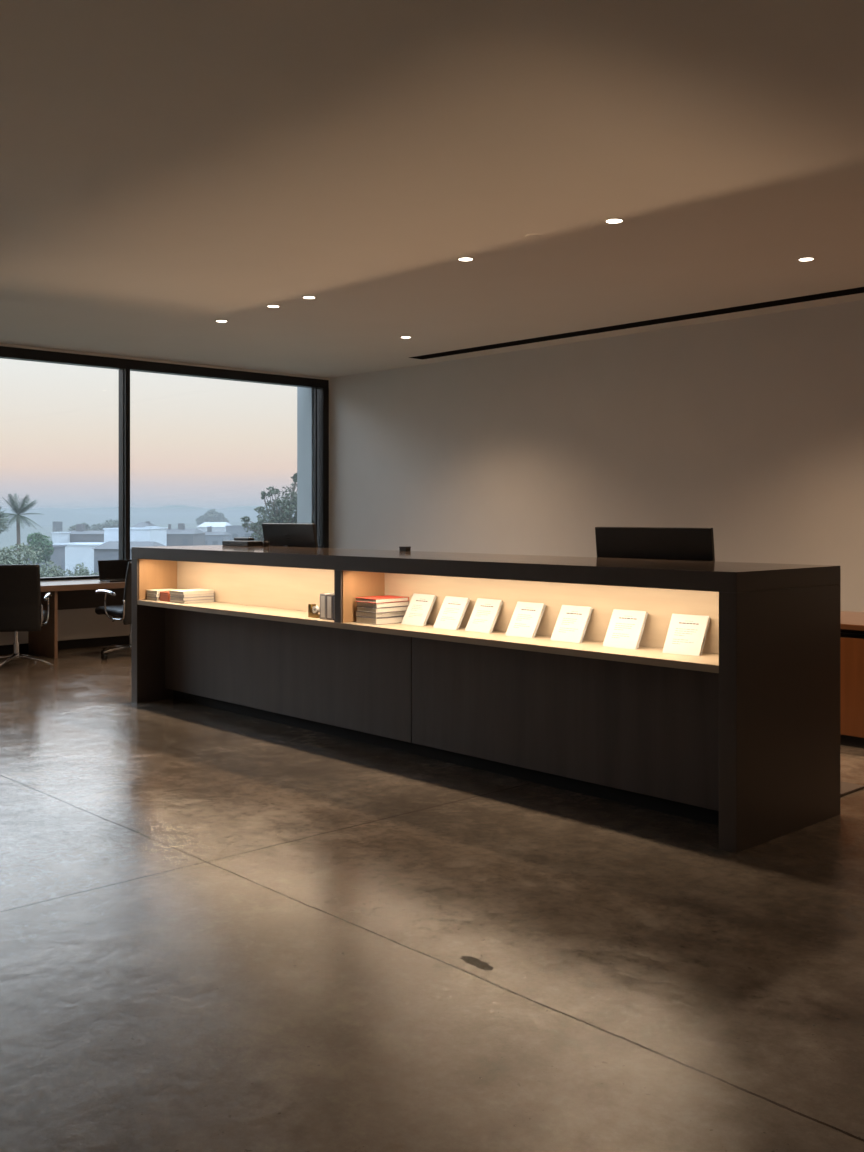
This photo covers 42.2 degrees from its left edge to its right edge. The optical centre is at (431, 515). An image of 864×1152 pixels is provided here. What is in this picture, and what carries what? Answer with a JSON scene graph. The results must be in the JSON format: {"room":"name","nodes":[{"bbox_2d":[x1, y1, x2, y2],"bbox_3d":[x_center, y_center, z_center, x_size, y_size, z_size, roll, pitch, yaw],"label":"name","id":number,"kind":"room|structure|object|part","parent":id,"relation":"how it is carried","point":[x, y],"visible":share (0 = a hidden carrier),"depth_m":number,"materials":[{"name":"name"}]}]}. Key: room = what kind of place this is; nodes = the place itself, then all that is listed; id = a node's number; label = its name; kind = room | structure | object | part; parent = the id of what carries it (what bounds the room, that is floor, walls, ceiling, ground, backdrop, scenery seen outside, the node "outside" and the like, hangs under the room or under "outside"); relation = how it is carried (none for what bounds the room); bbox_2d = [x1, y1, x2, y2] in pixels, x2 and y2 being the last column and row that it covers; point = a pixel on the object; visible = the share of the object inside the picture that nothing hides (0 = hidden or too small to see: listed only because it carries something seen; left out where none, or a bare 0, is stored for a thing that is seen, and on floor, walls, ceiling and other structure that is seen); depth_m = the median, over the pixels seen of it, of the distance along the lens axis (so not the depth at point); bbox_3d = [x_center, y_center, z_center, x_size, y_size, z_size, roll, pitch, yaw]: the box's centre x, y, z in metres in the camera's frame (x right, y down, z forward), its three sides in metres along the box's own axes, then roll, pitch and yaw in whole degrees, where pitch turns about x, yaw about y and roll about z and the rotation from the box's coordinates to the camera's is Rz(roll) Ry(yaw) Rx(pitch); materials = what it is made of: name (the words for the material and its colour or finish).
{"room":"lobby","nodes":[
{"label":"lobby","id":0,"kind":"room"},
{"bbox_2d":[0,343,329,644],"bbox_3d":[-5.073,-0.170,10.579,10.190,3.100,0.200,0,0,-43],"label":"wall","id":1,"kind":"structure","parent":0,"point":[84,623],"depth_m":11.80,"materials":[{"name":"paint"}]},
{"bbox_2d":[0,635,128,654],"bbox_3d":[-5.007,1.335,10.494,10.170,0.090,0.015,0,0,-43],"label":"baseboard","id":2,"kind":"structure","parent":1,"relation":"attached to","point":[115,640],"depth_m":11.73,"materials":[{"name":"black"}]},
{"bbox_2d":[40,579,97,581],"bbox_3d":[-4.909,0.680,10.575,9.925,0.029,0.070,0,0,-43],"label":"trim","id":3,"kind":"structure","parent":1,"relation":"attached to","point":[82,579],"depth_m":11.59,"materials":[{"name":"grey metal"}]},
{"bbox_2d":[0,346,328,580],"bbox_3d":[-4.963,-0.515,10.633,9.925,2.360,0.152,0,0,-43],"label":"window","id":4,"kind":"structure","parent":1,"relation":"in","point":[321,387],"depth_m":12.46,"materials":[{"name":"grey metal"}]},
{"bbox_3d":[-2.361,-0.477,13.076,2.617,2.225,0.006,0,0,-43],"label":"glass pane","id":5,"kind":"part","parent":4,"relation":"part of","materials":[{"name":"clear glass"}]},
{"bbox_2d":[297,387,313,523],"bbox_3d":[-1.438,3.280,14.328,0.480,12.200,0.305,0,0,-43],"label":"wall","id":6,"kind":"structure","parent":0,"point":[305,396],"depth_m":14.15,"materials":[{"name":"white paint"}]},
{"bbox_2d":[0,644,863,1151],"bbox_3d":[-0.389,1.440,5.547,10.590,0.120,14.250,0,0,-43],"label":"floor","id":7,"kind":"structure","parent":0,"point":[221,930],"depth_m":3.52,"materials":[{"name":"concrete"}]},
{"bbox_2d":[0,564,53,667],"bbox_3d":[-3.792,0.906,10.233,0.641,0.948,0.671,0,0,-24],"label":"office chair","id":8,"kind":"object","parent":7,"relation":"on","point":[21,609],"visible":1,"depth_m":10.02,"materials":[{"name":"black leather"}]},
{"bbox_3d":[-3.759,0.734,10.003,0.500,0.604,0.127,0,0,-11],"label":"backrest","id":9,"kind":"part","parent":8,"relation":"part of","materials":[{"name":"black leather"}]},
{"bbox_3d":[-3.812,0.928,10.280,0.500,0.095,0.473,0,0,-11],"label":"seat","id":10,"kind":"part","parent":8,"relation":"part of","materials":[{"name":"black leather"}]},
{"bbox_3d":[-3.530,0.861,10.209,0.026,0.278,0.303,0,0,-8],"label":"arm frame","id":11,"kind":"part","parent":8,"relation":"part of","materials":[{"name":"silver metal"}]},
{"bbox_3d":[-3.545,0.740,10.345,0.034,0.058,0.325,0,0,-11],"label":"armrest","id":12,"kind":"part","parent":8,"relation":"part of","materials":[{"name":"silver metal"}]},
{"bbox_2d":[28,579,124,657],"bbox_3d":[-3.603,1.025,11.319,3.850,0.710,0.680,0,0,-43],"label":"desk","id":13,"kind":"object","parent":7,"relation":"on","point":[76,594],"visible":0.23,"depth_m":11.17,"materials":[{"name":"brown wood"}]},
{"bbox_3d":[-3.852,1.054,11.081,0.032,0.652,0.610,0,0,-43],"label":"leg panel","id":14,"kind":"part","parent":13,"relation":"part of","materials":[{"name":"brown wood"}]},
{"bbox_3d":[-3.482,0.844,11.774,1.453,0.232,0.020,0,0,-43],"label":"modesty panel","id":15,"kind":"part","parent":13,"relation":"part of","materials":[{"name":"brown wood"}]},
{"bbox_2d":[98,559,131,581],"bbox_3d":[-3.189,0.563,11.556,0.430,0.214,0.263,0,0,-43],"label":"laptop","id":16,"kind":"object","parent":13,"relation":"on","point":[109,570],"visible":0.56,"depth_m":11.58,"materials":[{"name":"black plastic"}]},
{"bbox_2d":[95,561,131,659],"bbox_3d":[-2.959,0.905,10.968,0.664,0.947,0.639,0,0,39],"label":"office chair","id":17,"kind":"object","parent":7,"relation":"on","point":[123,612],"visible":0.44,"depth_m":10.73,"materials":[{"name":"black leather"}]},
{"bbox_3d":[-3.150,0.740,10.799,0.325,0.058,0.034,0,0,39],"label":"armrest","id":18,"kind":"part","parent":17,"relation":"part of","materials":[{"name":"silver metal"}]},
{"bbox_3d":[-2.967,0.928,11.004,0.473,0.095,0.500,0,0,39],"label":"seat","id":19,"kind":"part","parent":17,"relation":"part of","materials":[{"name":"black leather"}]},
{"bbox_3d":[-3.037,0.861,10.722,0.303,0.278,0.026,0,0,36],"label":"arm frame","id":20,"kind":"part","parent":17,"relation":"part of","materials":[{"name":"silver metal"}]},
{"bbox_3d":[-2.748,0.734,10.827,0.127,0.604,0.500,0,0,39],"label":"backrest","id":21,"kind":"part","parent":17,"relation":"part of","materials":[{"name":"black leather"}]},
{"bbox_2d":[132,545,839,852],"bbox_3d":[-0.030,0.805,6.883,1.265,1.150,5.107,0,0,-43],"label":"reception desk","id":22,"kind":"object","parent":7,"relation":"on","point":[741,736],"depth_m":5.64,"materials":[{"name":"laminate"}]},
{"bbox_3d":[-1.882,0.848,8.590,0.880,1.065,0.085,0,0,-43],"label":"panel","id":23,"kind":"part","parent":22,"relation":"part of","materials":[{"name":"laminate"}]},
{"bbox_2d":[146,597,159,600],"bbox_3d":[-1.985,0.608,8.304,0.210,0.024,0.151,0,0,-43],"label":"book","id":24,"kind":"object","parent":22,"relation":"on","point":[148,598],"visible":0.41,"depth_m":8.21,"materials":[{"name":"paper"}]},
{"bbox_2d":[146,594,159,597],"bbox_3d":[-1.985,0.584,8.296,0.210,0.022,0.153,0,0,-41],"label":"book","id":25,"kind":"object","parent":24,"relation":"on","point":[148,595],"visible":0.41,"depth_m":8.20,"materials":[{"name":"white paper"}]},
{"bbox_2d":[147,589,181,593],"bbox_3d":[-1.988,0.559,8.307,0.210,0.027,0.150,0,0,-44],"label":"book","id":26,"kind":"object","parent":25,"relation":"on","point":[153,591],"visible":0.69,"depth_m":8.25,"materials":[{"name":"beige paper"}]},
{"bbox_2d":[160,591,169,601],"bbox_3d":[-1.866,0.586,8.206,0.224,0.068,0.119,0,0,-43],"label":"storage box","id":27,"kind":"object","parent":22,"relation":"on","point":[164,595],"visible":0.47,"depth_m":8.12,"materials":[{"name":"red cardboard"}]},
{"bbox_3d":[-1.866,0.560,8.206,0.224,0.016,0.119,0,0,-43],"label":"box lid","id":28,"kind":"part","parent":27,"relation":"part of","materials":[{"name":"red cardboard"}]},
{"bbox_2d":[170,599,214,603],"bbox_3d":[-1.727,0.609,8.061,0.250,0.021,0.199,0,0,-44],"label":"book","id":29,"kind":"object","parent":22,"relation":"on","point":[171,600],"visible":0.8,"depth_m":7.99,"materials":[{"name":"paper"}]},
{"bbox_2d":[170,596,213,600],"bbox_3d":[-1.726,0.588,8.056,0.250,0.021,0.195,0,0,-42],"label":"book","id":30,"kind":"object","parent":29,"relation":"on","point":[205,597],"visible":0.82,"depth_m":7.98,"materials":[{"name":"white paper"}]},
{"bbox_2d":[170,593,213,597],"bbox_3d":[-1.728,0.566,8.062,0.250,0.021,0.192,0,0,-44],"label":"book","id":31,"kind":"object","parent":30,"relation":"on","point":[206,594],"visible":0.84,"depth_m":7.99,"materials":[{"name":"paper"}]},
{"bbox_2d":[169,589,213,594],"bbox_3d":[-1.731,0.544,8.058,0.250,0.022,0.196,0,0,-43],"label":"book","id":32,"kind":"object","parent":31,"relation":"on","point":[185,591],"visible":1,"depth_m":8.01,"materials":[{"name":"beige paper"}]},
{"bbox_2d":[222,537,262,545],"bbox_3d":[-1.453,0.199,8.635,0.160,0.062,0.360,0,0,-43],"label":"desk phone","id":33,"kind":"object","parent":22,"relation":"on","point":[238,541],"visible":0.88,"depth_m":8.57,"materials":[{"name":"black plastic"}]},
{"bbox_2d":[263,540,269,546],"bbox_3d":[-1.248,0.204,8.429,0.052,0.051,0.052,0,0,-43],"label":"pen cup","id":34,"kind":"object","parent":22,"relation":"on","point":[265,543],"visible":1,"depth_m":8.41,"materials":[{"name":"black plastic"}]},
{"bbox_3d":[-1.055,0.974,7.412,0.020,0.642,2.767,0,0,-43],"label":"panel","id":35,"kind":"part","parent":22,"relation":"part of","materials":[{"name":"brown wood"}]},
{"bbox_2d":[262,523,317,547],"bbox_3d":[-1.087,0.343,8.579,0.220,0.574,0.665,0,0,-43],"label":"computer monitor","id":36,"kind":"object","parent":22,"relation":"on","point":[278,534],"visible":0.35,"depth_m":8.54,"materials":[{"name":"black plastic"}]},
{"bbox_2d":[308,604,319,617],"bbox_3d":[-0.712,0.580,6.852,0.045,0.080,0.090,0,0,-43],"label":"tape dispenser","id":37,"kind":"object","parent":22,"relation":"on","point":[313,610],"visible":0.98,"depth_m":6.85,"materials":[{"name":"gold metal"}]},
{"bbox_2d":[320,593,333,619],"bbox_3d":[-0.597,0.544,6.776,0.161,0.152,0.062,0,0,-43],"label":"book","id":38,"kind":"object","parent":22,"relation":"on","point":[322,596],"visible":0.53,"depth_m":6.72,"materials":[{"name":"paper"}]},
{"bbox_2d":[326,594,333,619],"bbox_3d":[-0.554,0.544,6.729,0.161,0.152,0.062,0,0,-43],"label":"book","id":39,"kind":"object","parent":22,"relation":"on","point":[329,597],"visible":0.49,"depth_m":6.67,"materials":[{"name":"grey paper"}]},
{"bbox_2d":[356,616,403,624],"bbox_3d":[-0.287,0.602,6.526,0.250,0.036,0.188,0,0,-42],"label":"book","id":40,"kind":"object","parent":22,"relation":"on","point":[387,620],"visible":0.66,"depth_m":6.44,"materials":[{"name":"white paper"}]},
{"bbox_2d":[356,611,405,617],"bbox_3d":[-0.292,0.568,6.540,0.250,0.030,0.182,0,0,-44],"label":"book","id":41,"kind":"object","parent":40,"relation":"on","point":[358,613],"visible":0.64,"depth_m":6.46,"materials":[{"name":"white paper"}]},
{"bbox_2d":[356,606,407,612],"bbox_3d":[-0.285,0.539,6.528,0.250,0.027,0.184,0,0,-42],"label":"book","id":42,"kind":"object","parent":41,"relation":"on","point":[401,608],"visible":0.66,"depth_m":6.45,"materials":[{"name":"white paper"}]},
{"bbox_2d":[357,601,408,607],"bbox_3d":[-0.287,0.511,6.531,0.250,0.028,0.182,0,0,-44],"label":"book","id":43,"kind":"object","parent":42,"relation":"on","point":[403,603],"visible":0.76,"depth_m":6.46,"materials":[{"name":"white paper"}]},
{"bbox_2d":[355,595,408,602],"bbox_3d":[-0.291,0.485,6.529,0.250,0.024,0.188,0,0,-43],"label":"book","id":44,"kind":"object","parent":43,"relation":"on","point":[387,598],"visible":1,"depth_m":6.48,"materials":[{"name":"paper"}]},
{"bbox_2d":[399,546,410,550],"bbox_3d":[-0.177,0.215,7.322,0.048,0.030,0.068,0,0,-43],"label":"box","id":45,"kind":"object","parent":22,"relation":"on","point":[401,548],"visible":0.98,"depth_m":7.31,"materials":[{"name":"black plastic"}]},
{"bbox_2d":[401,593,436,625],"bbox_3d":[-0.074,0.538,6.400,0.110,0.178,0.184,0,0,-43],"label":"booklet","id":46,"kind":"object","parent":22,"relation":"on","point":[420,606],"visible":0.98,"depth_m":6.39,"materials":[{"name":"white paper"}]},
{"bbox_2d":[177,561,718,653],"bbox_3d":[-0.244,0.468,6.684,0.020,0.305,4.937,0,0,-43],"label":"shelf","id":47,"kind":"object","parent":22,"relation":"attached to","point":[284,588],"depth_m":6.09,"materials":[{"name":"brown wood"}]},
{"bbox_2d":[433,596,469,629],"bbox_3d":[0.108,0.538,6.182,0.110,0.178,0.184,0,0,-43],"label":"booklet","id":48,"kind":"object","parent":22,"relation":"on","point":[452,611],"visible":0.97,"depth_m":6.17,"materials":[{"name":"white paper"}]},
{"bbox_2d":[465,598,503,632],"bbox_3d":[0.281,0.538,6.025,0.110,0.178,0.184,0,0,-42],"label":"booklet","id":49,"kind":"object","parent":22,"relation":"on","point":[484,615],"visible":0.94,"depth_m":6.01,"materials":[{"name":"white paper"}]},
{"bbox_2d":[132,545,839,592],"bbox_3d":[-0.171,0.273,6.752,0.880,0.085,5.107,0,0,-43],"label":"countertop","id":50,"kind":"structure","parent":22,"relation":"on","point":[713,576],"depth_m":5.58,"materials":[{"name":"laminate"}]},
{"bbox_2d":[506,602,545,637],"bbox_3d":[0.484,0.538,5.787,0.110,0.178,0.184,0,0,-44],"label":"booklet","id":51,"kind":"object","parent":22,"relation":"on","point":[526,617],"visible":0.94,"depth_m":5.78,"materials":[{"name":"white paper"}]},
{"bbox_3d":[0.629,0.974,5.603,0.020,0.642,2.164,0,0,-43],"label":"panel","id":52,"kind":"part","parent":22,"relation":"part of","materials":[{"name":"brown wood"}]},
{"bbox_2d":[550,605,592,642],"bbox_3d":[0.693,0.538,5.564,0.110,0.178,0.184,0,0,-45],"label":"booklet","id":53,"kind":"object","parent":22,"relation":"on","point":[572,622],"visible":0.96,"depth_m":5.55,"materials":[{"name":"white paper"}]},
{"bbox_2d":[603,609,647,648],"bbox_3d":[0.916,0.538,5.305,0.184,0.178,0.110,0,0,42],"label":"booklet","id":54,"kind":"object","parent":22,"relation":"on","point":[626,627],"visible":0.96,"depth_m":5.29,"materials":[{"name":"white paper"}]},
{"bbox_2d":[595,527,714,560],"bbox_3d":[1.206,0.345,6.116,0.220,0.569,0.765,0,0,-43],"label":"computer monitor","id":55,"kind":"object","parent":22,"relation":"on","point":[661,543],"visible":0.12,"depth_m":6.08,"materials":[{"name":"black plastic"}]},
{"bbox_2d":[662,614,710,655],"bbox_3d":[1.149,0.538,5.056,0.184,0.178,0.110,0,0,40],"label":"booklet","id":56,"kind":"object","parent":22,"relation":"on","point":[686,635],"visible":0.98,"depth_m":5.05,"materials":[{"name":"white paper"}]},
{"bbox_3d":[1.540,0.848,4.914,0.880,1.065,0.085,0,0,-43],"label":"panel","id":57,"kind":"part","parent":22,"relation":"part of","materials":[{"name":"laminate"}]},
{"bbox_2d":[840,611,863,748],"bbox_3d":[2.997,1.012,6.752,0.872,0.735,3.420,0,0,-43],"label":"base cabinet","id":58,"kind":"object","parent":7,"relation":"on","point":[851,623],"visible":0.02,"depth_m":6.68,"materials":[{"name":"brown wood"}]},
{"bbox_3d":[2.713,0.708,6.487,0.028,0.008,3.360,0,0,-43],"label":"grip rail","id":59,"kind":"part","parent":58,"relation":"part of","materials":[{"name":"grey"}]},
{"bbox_2d":[840,781,863,795],"bbox_3d":[1.352,1.374,6.231,0.490,0.012,1.960,0,0,-43],"label":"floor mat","id":60,"kind":"object","parent":7,"relation":"on","point":[845,788],"visible":0.06,"depth_m":5.64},
{"bbox_2d":[0,0,863,377],"bbox_3d":[-0.372,-1.790,5.529,10.590,0.140,14.200,0,0,-43],"label":"ceiling","id":61,"kind":"structure","parent":0,"point":[170,169],"depth_m":5.59,"materials":[{"name":"paint"}]},
{"bbox_2d":[266,305,280,307],"bbox_3d":[-1.299,-1.718,9.174,0.116,0.005,0.116,0,0,-43],"label":"recessed light","id":62,"kind":"object","parent":61,"relation":"in","point":[270,306],"visible":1,"depth_m":9.17,"materials":[{"name":"grey"}]},
{"bbox_2d":[302,296,316,298],"bbox_3d":[-0.966,-1.718,8.801,0.116,0.005,0.116,0,0,-43],"label":"recessed light","id":63,"kind":"object","parent":61,"relation":"in","point":[304,297],"visible":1,"depth_m":8.79,"materials":[{"name":"grey"}]},
{"bbox_2d":[457,257,473,260],"bbox_3d":[0.226,-1.718,7.492,0.116,0.005,0.116,0,0,-43],"label":"recessed light","id":64,"kind":"object","parent":61,"relation":"in","point":[460,258],"visible":1,"depth_m":7.49,"materials":[{"name":"grey"}]},
{"bbox_2d":[525,234,540,237],"bbox_3d":[0.621,-1.718,6.877,0.100,0.004,0.100,0,0,-43],"label":"smoke detector","id":65,"kind":"object","parent":61,"relation":"attached to","point":[528,235],"visible":1,"depth_m":6.87,"materials":[{"name":"paint"}]},
{"bbox_2d":[604,218,623,223],"bbox_3d":[1.061,-1.718,6.521,0.116,0.005,0.116,0,0,-43],"label":"recessed light","id":66,"kind":"object","parent":61,"relation":"in","point":[610,220],"visible":1,"depth_m":6.50,"materials":[{"name":"grey"}]},
{"bbox_2d":[409,287,863,359],"bbox_3d":[3.558,-1.788,8.210,0.205,0.143,10.970,0,0,-43],"label":"trim","id":67,"kind":"structure","parent":61,"relation":"attached to","point":[860,289],"depth_m":9.97,"materials":[{"name":"black metal"}]},
{"bbox_2d":[797,257,814,260],"bbox_3d":[2.504,-1.718,7.495,0.116,0.005,0.116,0,0,-43],"label":"recessed light","id":68,"kind":"object","parent":61,"relation":"in","point":[803,258],"visible":1,"depth_m":7.49,"materials":[{"name":"grey"}]},
{"bbox_2d":[330,300,863,611],"bbox_3d":[3.465,-0.170,9.032,0.200,3.100,14.100,0,0,-43],"label":"wall","id":69,"kind":"structure","parent":0,"point":[749,430],"depth_m":10.69,"materials":[{"name":"paint"}]},
{"label":"outside","id":70,"kind":"structure","parent":0,"visible":0},
{"bbox_2d":[0,546,23,557],"bbox_3d":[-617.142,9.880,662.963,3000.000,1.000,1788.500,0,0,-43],"label":"ground","id":71,"kind":"structure","parent":70,"point":[1,547],"depth_m":313.64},
{"bbox_2d":[0,506,10,533],"bbox_3d":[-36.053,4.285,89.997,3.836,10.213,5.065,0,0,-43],"label":"spreading tree","id":72,"kind":"object","parent":71,"relation":"on","point":[6,522],"visible":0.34,"depth_m":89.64,"materials":[{"name":"green plant"}]},
{"bbox_2d":[1,493,43,562],"bbox_3d":[-26.610,3.953,72.043,3.269,10.862,3.319,0,0,-43],"label":"palm tree","id":73,"kind":"object","parent":71,"relation":"on","point":[19,510],"visible":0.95,"depth_m":71.85,"materials":[{"name":"green plant"}]},
{"bbox_2d":[0,543,53,576],"bbox_3d":[-19.596,5.311,52.106,4.085,8.161,3.899,0,0,-43],"label":"bushy tree","id":74,"kind":"object","parent":71,"relation":"on","point":[8,559],"visible":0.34,"depth_m":51.85,"materials":[{"name":"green plant"}]},
{"bbox_2d":[25,532,53,562],"bbox_3d":[-29.415,5.274,84.014,2.317,8.220,2.532,0,0,-43],"label":"round tree","id":75,"kind":"object","parent":71,"relation":"on","point":[43,543],"visible":0.75,"depth_m":83.47,"materials":[{"name":"green plant"}]},
{"bbox_2d":[23,545,66,576],"bbox_3d":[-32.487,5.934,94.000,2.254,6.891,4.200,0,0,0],"label":"building","id":76,"kind":"structure","parent":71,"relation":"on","point":[58,557],"depth_m":94.33,"materials":[{"name":"white paint"}]},
{"bbox_2d":[40,560,64,576],"bbox_3d":[-19.372,5.801,55.957,2.407,7.166,2.236,0,0,-43],"label":"bushy tree","id":77,"kind":"object","parent":71,"relation":"on","point":[53,568],"visible":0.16,"depth_m":56.03,"materials":[{"name":"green plant"}]},
{"bbox_2d":[53,521,61,531],"bbox_3d":[-56.844,5.103,170.000,1.100,8.553,1.100,0,0,-43],"label":"water tank","id":78,"kind":"object","parent":71,"relation":"on","point":[57,525],"visible":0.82,"depth_m":169.53,"materials":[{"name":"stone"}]},
{"bbox_2d":[51,532,70,543],"bbox_3d":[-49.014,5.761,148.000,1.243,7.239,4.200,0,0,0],"label":"house","id":79,"kind":"structure","parent":71,"relation":"on","point":[57,537],"depth_m":146.21,"materials":[{"name":"white paint"}]},
{"bbox_2d":[62,563,94,575],"bbox_3d":[-19.604,5.980,61.984,1.735,6.806,1.933,0,0,-43],"label":"bushy tree","id":80,"kind":"object","parent":71,"relation":"on","point":[81,571],"visible":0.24,"depth_m":62.00,"materials":[{"name":"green plant"}]},
{"bbox_2d":[53,542,105,575],"bbox_3d":[-37.138,6.174,122.500,6.205,6.412,9.200,0,0,0],"label":"house","id":81,"kind":"structure","parent":71,"relation":"on","point":[75,552],"depth_m":118.00,"materials":[{"name":"grey paint"}]},
{"bbox_2d":[67,522,91,531],"bbox_3d":[-59.346,5.209,189.970,4.658,8.384,5.292,0,0,-43],"label":"spreading tree","id":82,"kind":"object","parent":71,"relation":"on","point":[87,527],"visible":0.21,"depth_m":189.05,"materials":[{"name":"green plant"}]},
{"bbox_2d":[69,524,103,542],"bbox_3d":[-46.875,5.245,154.000,6.393,8.269,8.500,0,0,0],"label":"house","id":83,"kind":"structure","parent":71,"relation":"on","point":[80,535],"depth_m":150.01,"materials":[{"name":"concrete"}]},
{"bbox_2d":[89,519,118,530],"bbox_3d":[-57.628,4.990,200.025,7.526,8.862,7.226,0,0,-43],"label":"spreading tree","id":84,"kind":"object","parent":71,"relation":"on","point":[111,524],"visible":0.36,"depth_m":198.44,"materials":[{"name":"green plant"}]},
{"bbox_2d":[0,523,250,545],"bbox_3d":[-106.798,6.199,459.149,325.371,7.362,372.148,0,0,-43],"label":"hills","id":85,"kind":"structure","parent":71,"relation":"on","point":[9,538],"depth_m":398.96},
{"bbox_2d":[92,541,164,574],"bbox_3d":[-27.125,5.834,101.000,5.400,7.092,6.500,0,0,0],"label":"house","id":86,"kind":"structure","parent":71,"relation":"on","point":[109,550],"depth_m":98.00,"materials":[{"name":"paint"}]},
{"bbox_2d":[103,528,167,545],"bbox_3d":[-34.857,5.391,132.000,5.457,7.977,8.200,0,0,0],"label":"house","id":87,"kind":"structure","parent":71,"relation":"on","point":[159,535],"depth_m":128.00,"materials":[{"name":"white paint"}]},
{"bbox_2d":[130,521,158,527],"bbox_3d":[-39.900,5.054,155.500,2.400,8.651,7.500,0,0,0],"label":"house","id":88,"kind":"structure","parent":71,"relation":"on","point":[147,523],"depth_m":153.91,"materials":[{"name":"brick"}]},
{"bbox_2d":[0,505,294,517],"bbox_3d":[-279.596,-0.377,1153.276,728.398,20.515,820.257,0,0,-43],"label":"hills","id":89,"kind":"structure","parent":71,"relation":"on","point":[169,511],"depth_m":1045.10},
{"bbox_2d":[4,508,293,525],"bbox_3d":[-178.354,2.436,732.558,459.292,14.889,514.449,0,0,-43],"label":"hills","id":90,"kind":"structure","parent":71,"relation":"on","point":[68,517],"depth_m":663.98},
{"bbox_2d":[167,523,205,545],"bbox_3d":[-34.687,5.195,154.000,5.857,8.369,8.500,0,0,0],"label":"house","id":91,"kind":"structure","parent":71,"relation":"on","point":[180,536],"depth_m":150.89,"materials":[{"name":"brick"}]},
{"bbox_2d":[195,509,228,524],"bbox_3d":[-51.318,3.853,261.807,6.346,11.106,5.911,0,0,-43],"label":"tree","id":92,"kind":"object","parent":71,"relation":"on","point":[211,515],"visible":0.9,"depth_m":261.16,"materials":[{"name":"green plant"}]},
{"bbox_2d":[197,522,229,531],"bbox_3d":[-46.370,5.344,240.000,5.955,8.072,10.500,0,0,0],"label":"house","id":93,"kind":"structure","parent":71,"relation":"on","point":[216,526],"depth_m":236.34,"materials":[{"name":"white paint"}]},
{"bbox_2d":[204,526,229,544],"bbox_3d":[-34.093,5.499,175.000,4.493,7.762,6.500,0,0,0],"label":"house","id":94,"kind":"structure","parent":71,"relation":"on","point":[211,537],"depth_m":171.99,"materials":[{"name":"stone"}]},
{"bbox_2d":[225,525,261,540],"bbox_3d":[-31.221,5.492,189.000,6.179,7.776,6.200,0,0,0],"label":"house","id":95,"kind":"structure","parent":71,"relation":"on","point":[234,530],"depth_m":186.01,"materials":[{"name":"grey paint"}]},
{"bbox_2d":[240,473,296,540],"bbox_3d":[-8.802,3.375,66.043,5.291,12.026,3.496,0,0,14],"label":"leafy tree","id":96,"kind":"object","parent":71,"relation":"on","point":[287,508],"visible":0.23,"depth_m":65.82,"materials":[{"name":"green plant"}]}
]}

